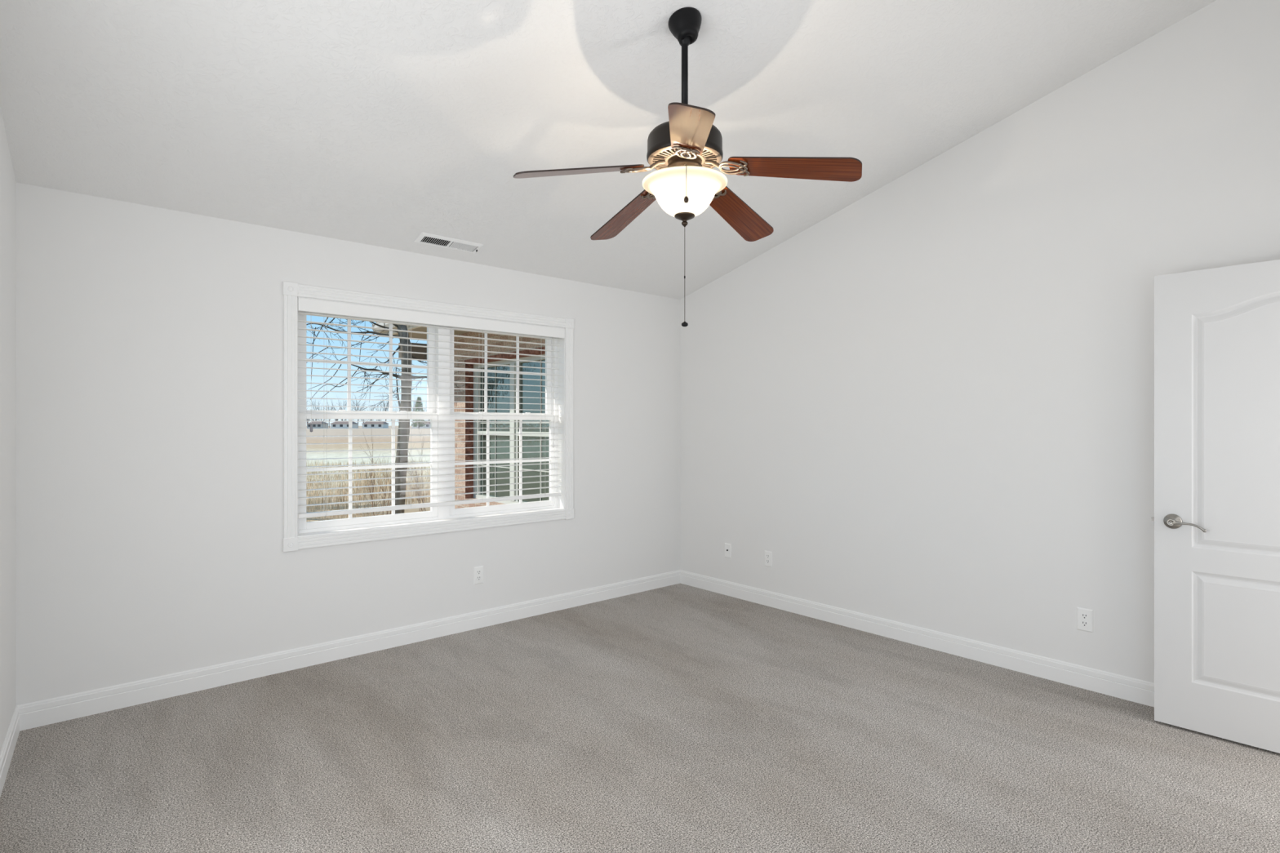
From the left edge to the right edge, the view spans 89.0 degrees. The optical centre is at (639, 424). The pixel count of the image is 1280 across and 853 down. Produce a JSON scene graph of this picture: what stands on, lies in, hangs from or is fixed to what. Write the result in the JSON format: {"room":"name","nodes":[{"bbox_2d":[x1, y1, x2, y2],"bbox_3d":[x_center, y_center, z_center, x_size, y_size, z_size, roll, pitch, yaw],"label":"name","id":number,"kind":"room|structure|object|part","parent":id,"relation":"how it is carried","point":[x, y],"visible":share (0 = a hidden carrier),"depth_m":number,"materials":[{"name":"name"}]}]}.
{"room":"empty bedroom","nodes":[
{"label":"empty bedroom","id":0,"kind":"room"},
{"bbox_2d":[0,106,16,752],"bbox_3d":[-1.502,-0.455,1.220,0.140,3.850,4.450,0,0,-39],"label":"wall","id":1,"kind":"structure","parent":0,"point":[7,179],"depth_m":2.65,"materials":[{"name":"white paint"}]},
{"bbox_2d":[0,705,19,797],"bbox_3d":[-1.459,1.313,1.288,0.013,0.113,4.200,0,0,-39],"label":"baseboard","id":2,"kind":"structure","parent":1,"relation":"attached to","point":[11,740],"depth_m":2.62,"materials":[{"name":"white paint"}]},
{"bbox_2d":[16,182,679,705],"bbox_3d":[-1.297,0.334,4.322,4.513,3.073,0.170,0,0,-41],"label":"wall","id":3,"kind":"structure","parent":0,"point":[149,340],"depth_m":3.41,"materials":[{"name":"white paint"}]},
{"bbox_2d":[17,569,679,731],"bbox_3d":[-1.220,1.313,4.268,4.168,0.113,0.013,0,0,-41],"label":"baseboard","id":4,"kind":"structure","parent":3,"relation":"attached to","point":[69,707],"depth_m":3.66,"materials":[{"name":"white paint"}]},
{"bbox_2d":[282,281,573,551],"bbox_3d":[-1.288,-0.043,4.304,1.957,1.497,0.180,0,0,-41],"label":"window","id":5,"kind":"structure","parent":3,"relation":"in","point":[298,533],"depth_m":4.25,"materials":[{"name":"white paint"}]},
{"bbox_3d":[-1.949,-0.043,3.631,0.070,1.351,0.017,0,0,-41],"label":"casing","id":6,"kind":"part","parent":5,"relation":"part of","materials":[{"name":"white paint"}]},
{"bbox_3d":[-1.682,-0.363,4.059,0.836,0.643,0.026,0,0,-41],"label":"sash","id":7,"kind":"part","parent":5,"relation":"part of","materials":[{"name":"white plastic"}]},
{"bbox_3d":[-1.659,0.266,4.034,0.836,0.684,0.028,0,0,-41],"label":"sash","id":8,"kind":"part","parent":5,"relation":"part of","materials":[{"name":"white plastic"}]},
{"bbox_2d":[297,297,564,518],"bbox_3d":[-1.266,-0.091,4.278,1.799,1.246,0.082,0,0,-41],"label":"window blind","id":9,"kind":"object","parent":5,"relation":"attached to","point":[304,304],"visible":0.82,"depth_m":4.13,"materials":[{"name":"white plastic"}]},
{"bbox_3d":[-1.879,-0.326,3.722,0.003,0.648,0.002,0,0,4],"label":"tilt cord","id":10,"kind":"part","parent":9,"relation":"part of","materials":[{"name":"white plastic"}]},
{"bbox_3d":[-1.460,-0.072,4.127,0.002,1.195,0.055,0,0,-41],"label":"ladder cord","id":11,"kind":"part","parent":9,"relation":"part of","materials":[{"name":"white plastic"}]},
{"bbox_3d":[-1.276,0.520,4.288,1.788,0.024,0.050,0,0,-41],"label":"rail","id":12,"kind":"part","parent":9,"relation":"part of","materials":[{"name":"white plastic"}]},
{"bbox_3d":[-1.087,-0.072,4.452,0.002,1.195,0.055,0,0,-41],"label":"ladder cord","id":13,"kind":"part","parent":9,"relation":"part of","materials":[{"name":"white fabric"}]},
{"bbox_3d":[-1.240,-0.754,4.248,1.811,0.070,0.017,0,0,-41],"label":"head casing","id":14,"kind":"part","parent":5,"relation":"part of","materials":[{"name":"white paint"}]},
{"bbox_3d":[-1.240,0.667,4.248,1.811,0.070,0.017,0,0,-41],"label":"casing","id":15,"kind":"part","parent":5,"relation":"part of","materials":[{"name":"white paint"}]},
{"bbox_3d":[-0.991,-0.363,4.660,0.836,0.643,0.026,0,0,-41],"label":"sash","id":16,"kind":"part","parent":5,"relation":"part of","materials":[{"name":"white plastic"}]},
{"bbox_3d":[-0.968,0.266,4.634,0.836,0.684,0.028,0,0,-41],"label":"sash","id":17,"kind":"part","parent":5,"relation":"part of","materials":[{"name":"white plastic"}]},
{"bbox_3d":[-0.530,-0.043,4.865,0.070,1.351,0.017,0,0,-41],"label":"casing","id":18,"kind":"part","parent":5,"relation":"part of","materials":[{"name":"white paint"}]},
{"bbox_2d":[473,565,483,584],"bbox_3d":[-1.087,1.015,4.387,0.072,0.117,0.008,0,0,-41],"label":"wall outlet","id":19,"kind":"object","parent":3,"relation":"attached to","point":[477,571],"visible":1,"depth_m":4.38,"materials":[{"name":"white plastic"}]},
{"bbox_2d":[0,0,1216,299],"bbox_3d":[0.064,-1.661,2.565,4.663,1.170,4.328,0,0,-41],"label":"ceiling","id":20,"kind":"structure","parent":0,"point":[384,123],"depth_m":2.95,"materials":[{"name":"white paint"}]},
{"bbox_2d":[413,231,484,253],"bbox_3d":[-1.185,-1.127,4.054,0.402,0.037,0.125,0,0,-41],"label":"ceiling vent","id":21,"kind":"object","parent":20,"relation":"in","point":[426,238],"visible":1,"depth_m":4.04,"materials":[{"name":"white metal"}]},
{"bbox_3d":[-1.185,-1.125,4.053,0.336,0.008,0.080,0,-14,-41],"label":"louver panel","id":22,"kind":"part","parent":21,"relation":"part of","materials":[{"name":"white metal"}]},
{"bbox_2d":[513,6,862,326],"bbox_3d":[0.175,-1.015,2.647,1.292,1.244,1.277,0,0,-41],"label":"ceiling fan","id":23,"kind":"object","parent":20,"relation":"hanging from","point":[684,149],"visible":1,"depth_m":2.53,"materials":[{"name":"brown wood"}]},
{"bbox_3d":[-0.231,-0.971,2.494,0.500,0.006,0.147,-10,15,-16],"label":"blade","id":24,"kind":"part","parent":23,"relation":"part of","materials":[{"name":"brown wood"}]},
{"bbox_3d":[-0.059,-0.954,2.964,0.147,0.006,0.500,-15,-3,-36],"label":"blade","id":25,"kind":"part","parent":23,"relation":"part of","materials":[{"name":"brown wood"}]},
{"bbox_3d":[0.179,-0.601,2.612,0.003,0.386,0.003,0,0,-41],"label":"pull chain","id":26,"kind":"part","parent":23,"relation":"part of","materials":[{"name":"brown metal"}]},
{"bbox_3d":[0.179,-0.403,2.612,0.027,0.022,0.027,0,0,-41],"label":"pull knob","id":27,"kind":"part","parent":23,"relation":"part of","materials":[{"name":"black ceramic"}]},
{"bbox_3d":[0.179,-0.905,2.612,0.340,0.133,0.340,0,0,-41],"label":"lamp shade","id":28,"kind":"part","parent":23,"relation":"part of","materials":[{"name":"white glass"}]},
{"bbox_3d":[0.173,-0.934,2.493,0.002,0.164,0.108,0,0,0],"label":"pull chain","id":29,"kind":"part","parent":23,"relation":"part of","materials":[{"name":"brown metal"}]},
{"bbox_3d":[0.173,-0.844,2.440,0.018,0.025,0.018,0,0,-41],"label":"pull knob","id":30,"kind":"part","parent":23,"relation":"part of","materials":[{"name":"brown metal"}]},
{"bbox_3d":[0.165,-0.983,2.185,0.147,0.006,0.500,12,8,0],"label":"blade","id":31,"kind":"part","parent":23,"relation":"part of","materials":[{"name":"brown wood"}]},
{"bbox_3d":[0.441,-0.955,2.947,0.147,0.006,0.500,-15,-21,34],"label":"blade","id":32,"kind":"part","parent":23,"relation":"part of","materials":[{"name":"brown wood"}]},
{"bbox_3d":[0.580,-0.972,2.467,0.500,0.006,0.147,10,-9,20],"label":"blade","id":33,"kind":"part","parent":23,"relation":"part of","materials":[{"name":"brown wood"}]},
{"bbox_2d":[0,583,1279,852],"bbox_3d":[0.687,1.430,1.887,4.713,0.120,6.148,0,0,-41],"label":"floor","id":34,"kind":"structure","parent":0,"point":[678,717],"depth_m":2.70,"materials":[{"name":"carpet"}]},
{"bbox_2d":[680,0,1279,683],"bbox_3d":[1.768,-0.455,4.106,0.130,3.850,4.378,0,0,-41],"label":"wall","id":35,"kind":"structure","parent":0,"point":[931,402],"depth_m":3.70,"materials":[{"name":"white paint"}]},
{"bbox_2d":[724,542,731,558],"bbox_3d":[0.701,1.012,5.223,0.015,0.115,0.070,0,0,-41],"label":"cable plate","id":36,"kind":"object","parent":35,"relation":"attached to","point":[727,546],"visible":1,"depth_m":5.22,"materials":[{"name":"white plastic"}]},
{"bbox_2d":[764,550,772,567],"bbox_3d":[0.969,1.015,4.920,0.008,0.117,0.072,0,0,-41],"label":"wall outlet","id":37,"kind":"object","parent":35,"relation":"attached to","point":[768,555],"visible":1,"depth_m":4.92,"materials":[{"name":"white plastic"}]},
{"bbox_2d":[680,569,1154,706],"bbox_3d":[1.714,1.313,4.059,0.013,0.113,4.178,0,0,-41],"label":"baseboard","id":38,"kind":"structure","parent":35,"relation":"attached to","point":[1140,691],"depth_m":3.89,"materials":[{"name":"white paint"}]},
{"bbox_2d":[1076,607,1093,632],"bbox_3d":[2.308,1.014,3.380,0.008,0.117,0.072,0,0,-41],"label":"wall outlet","id":39,"kind":"object","parent":35,"relation":"attached to","point":[1084,616],"visible":1,"depth_m":3.38,"materials":[{"name":"white plastic"}]},
{"bbox_2d":[1080,620,1088,626],"bbox_3d":[2.306,1.034,3.378,0.002,0.027,0.033,0,0,-41],"label":"receptacle","id":40,"kind":"object","parent":39,"relation":"attached to","point":[1083,623],"depth_m":3.38,"materials":[{"name":"grey plastic"}]},
{"bbox_2d":[1080,613,1088,619],"bbox_3d":[2.306,0.995,3.378,0.002,0.027,0.033,0,0,-41],"label":"receptacle","id":41,"kind":"object","parent":39,"relation":"attached to","point":[1083,615],"depth_m":3.38,"materials":[{"name":"grey plastic"}]},
{"bbox_3d":[1.407,-0.455,0.945,4.563,3.850,0.120,0,0,-41],"label":"wall","id":42,"kind":"structure","parent":0,"visible":0},
{"bbox_2d":[1151,259,1279,753],"bbox_3d":[2.644,0.338,2.667,0.096,2.040,0.884,0,0,-43],"label":"door","id":43,"kind":"structure","parent":42,"relation":"in","point":[1216,519],"depth_m":2.83,"materials":[{"name":"white paint"}]},
{"bbox_3d":[2.402,0.437,2.937,0.014,0.067,0.067,0,0,-43],"label":"handle","id":44,"kind":"part","parent":43,"relation":"part of","materials":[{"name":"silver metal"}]},
{"bbox_3d":[2.415,0.445,2.878,0.050,0.049,0.137,0,0,-43],"label":"lever","id":45,"kind":"part","parent":43,"relation":"part of","materials":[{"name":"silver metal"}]},
{"label":"outside","id":46,"kind":"structure","parent":0,"visible":0},
{"bbox_2d":[306,426,430,521],"bbox_3d":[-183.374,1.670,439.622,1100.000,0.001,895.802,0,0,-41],"label":"ground","id":47,"kind":"structure","parent":46,"point":[317,447],"depth_m":36.67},
{"bbox_2d":[306,395,324,422],"bbox_3d":[-158.419,-7.039,318.497,8.684,18.819,9.321,0,0,-13],"label":"tree","id":48,"kind":"object","parent":47,"relation":"on","point":[320,396],"visible":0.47,"depth_m":317.65,"materials":[{"name":"grey plant"}]},
{"bbox_2d":[306,421,328,428],"bbox_3d":[-142.472,0.020,288.000,6.800,3.300,8.800,0,0,-6],"label":"house","id":49,"kind":"structure","parent":47,"relation":"on","point":[316,424],"depth_m":284.32,"materials":[{"name":"grey"}]},
{"bbox_2d":[325,402,333,427],"bbox_3d":[-169.799,-6.614,356.677,10.066,17.782,8.425,0,0,38],"label":"tree","id":50,"kind":"object","parent":47,"relation":"on","point":[326,402],"visible":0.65,"depth_m":355.84,"materials":[{"name":"grey plant"}]},
{"bbox_2d":[337,397,346,421],"bbox_3d":[-153.918,-7.400,336.455,9.045,19.600,9.708,0,0,3],"label":"tree","id":51,"kind":"object","parent":47,"relation":"on","point":[337,397],"visible":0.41,"depth_m":337.06,"materials":[{"name":"grey plant"}]},
{"bbox_2d":[330,422,357,428],"bbox_3d":[-131.587,0.020,290.000,9.800,3.300,8.800,0,0,-6],"label":"house","id":52,"kind":"structure","parent":47,"relation":"on","point":[335,424],"depth_m":286.20,"materials":[{"name":"white"}]},
{"bbox_2d":[351,395,368,427],"bbox_3d":[-137.061,-7.309,317.898,9.132,19.274,10.911,0,0,41],"label":"tree","id":53,"kind":"object","parent":47,"relation":"on","point":[352,395],"visible":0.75,"depth_m":317.88,"materials":[{"name":"grey plant"}]},
{"bbox_2d":[306,457,430,520],"bbox_3d":[-8.718,1.461,21.397,12.506,0.418,23.675,0,0,-38],"label":"dry grass","id":54,"kind":"structure","parent":47,"relation":"on","point":[359,474],"depth_m":16.69,"materials":[{"name":"plant"}]},
{"bbox_2d":[362,422,388,428],"bbox_3d":[-118.586,0.020,292.000,9.800,3.300,8.800,0,0,-6],"label":"house","id":55,"kind":"structure","parent":47,"relation":"on","point":[366,424],"depth_m":288.24,"materials":[{"name":"white"}]},
{"bbox_2d":[360,422,412,515],"bbox_3d":[-3.769,0.809,9.789,0.799,1.728,1.630,0,0,-22],"label":"bare shrub","id":56,"kind":"object","parent":47,"relation":"on","point":[371,473],"visible":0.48,"depth_m":9.82,"materials":[{"name":"brown plant"}]},
{"bbox_2d":[377,395,395,421],"bbox_3d":[-131.115,-8.305,337.684,10.145,21.411,12.120,0,0,-24],"label":"tree","id":57,"kind":"object","parent":47,"relation":"on","point":[385,409],"visible":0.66,"depth_m":336.28,"materials":[{"name":"grey plant"}]},
{"bbox_2d":[306,317,475,514],"bbox_3d":[-2.464,0.067,6.358,1.648,3.321,1.041,0,0,-26],"label":"bare tree","id":58,"kind":"object","parent":47,"relation":"on","point":[401,334],"visible":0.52,"depth_m":6.45,"materials":[{"name":"grey plant"}]},
{"bbox_2d":[411,390,422,422],"bbox_3d":[-124.499,-8.368,356.585,12.197,21.547,10.209,0,0,-12],"label":"tree","id":59,"kind":"object","parent":47,"relation":"on","point":[417,390],"visible":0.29,"depth_m":355.84,"materials":[{"name":"grey plant"}]},
{"bbox_2d":[405,424,429,511],"bbox_3d":[-4.470,0.835,12.602,0.813,1.675,1.160,0,0,-41],"label":"bare shrub","id":60,"kind":"object","parent":47,"relation":"on","point":[423,498],"visible":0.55,"depth_m":12.53,"materials":[{"name":"brown plant"}]},
{"bbox_2d":[411,396,426,429],"bbox_3d":[-81.497,-4.306,240.005,5.886,11.952,6.304,0,0,-41],"label":"evergreen tree","id":61,"kind":"object","parent":47,"relation":"on","point":[419,404],"visible":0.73,"depth_m":239.66,"materials":[{"name":"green plant"}]},
{"bbox_2d":[412,422,430,427],"bbox_3d":[-96.449,0.020,290.000,8.800,3.300,8.800,0,0,-6],"label":"house","id":62,"kind":"structure","parent":47,"relation":"on","point":[428,424],"depth_m":286.20,"materials":[{"name":"white"}]},
{"bbox_2d":[372,322,549,508],"bbox_3d":[0.052,-0.320,8.888,5.860,3.980,4.952,0,0,-41],"label":"house wing","id":63,"kind":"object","parent":47,"relation":"on","point":[418,335],"visible":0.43,"depth_m":7.96,"materials":[{"name":"brick"}]},
{"bbox_3d":[-1.906,-1.169,6.895,0.040,0.021,4.512,0,0,-41],"label":"soffit trim","id":64,"kind":"part","parent":63,"relation":"part of","materials":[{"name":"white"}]},
{"bbox_3d":[-1.800,0.088,8.078,0.048,1.623,0.895,0,0,-41],"label":"sash","id":65,"kind":"part","parent":63,"relation":"part of","materials":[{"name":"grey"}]},
{"bbox_3d":[-1.787,0.088,8.089,0.006,1.623,0.895,0,0,-41],"label":"pane","id":66,"kind":"part","parent":63,"relation":"part of","materials":[{"name":"clear glass"}]},
{"bbox_3d":[-1.119,0.088,7.295,0.048,1.623,1.000,0,0,-41],"label":"sash","id":67,"kind":"part","parent":63,"relation":"part of","materials":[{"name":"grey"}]},
{"bbox_3d":[-1.106,0.088,7.306,0.006,1.623,1.000,0,0,-41],"label":"pane","id":68,"kind":"part","parent":63,"relation":"part of","materials":[{"name":"clear glass"}]}
]}

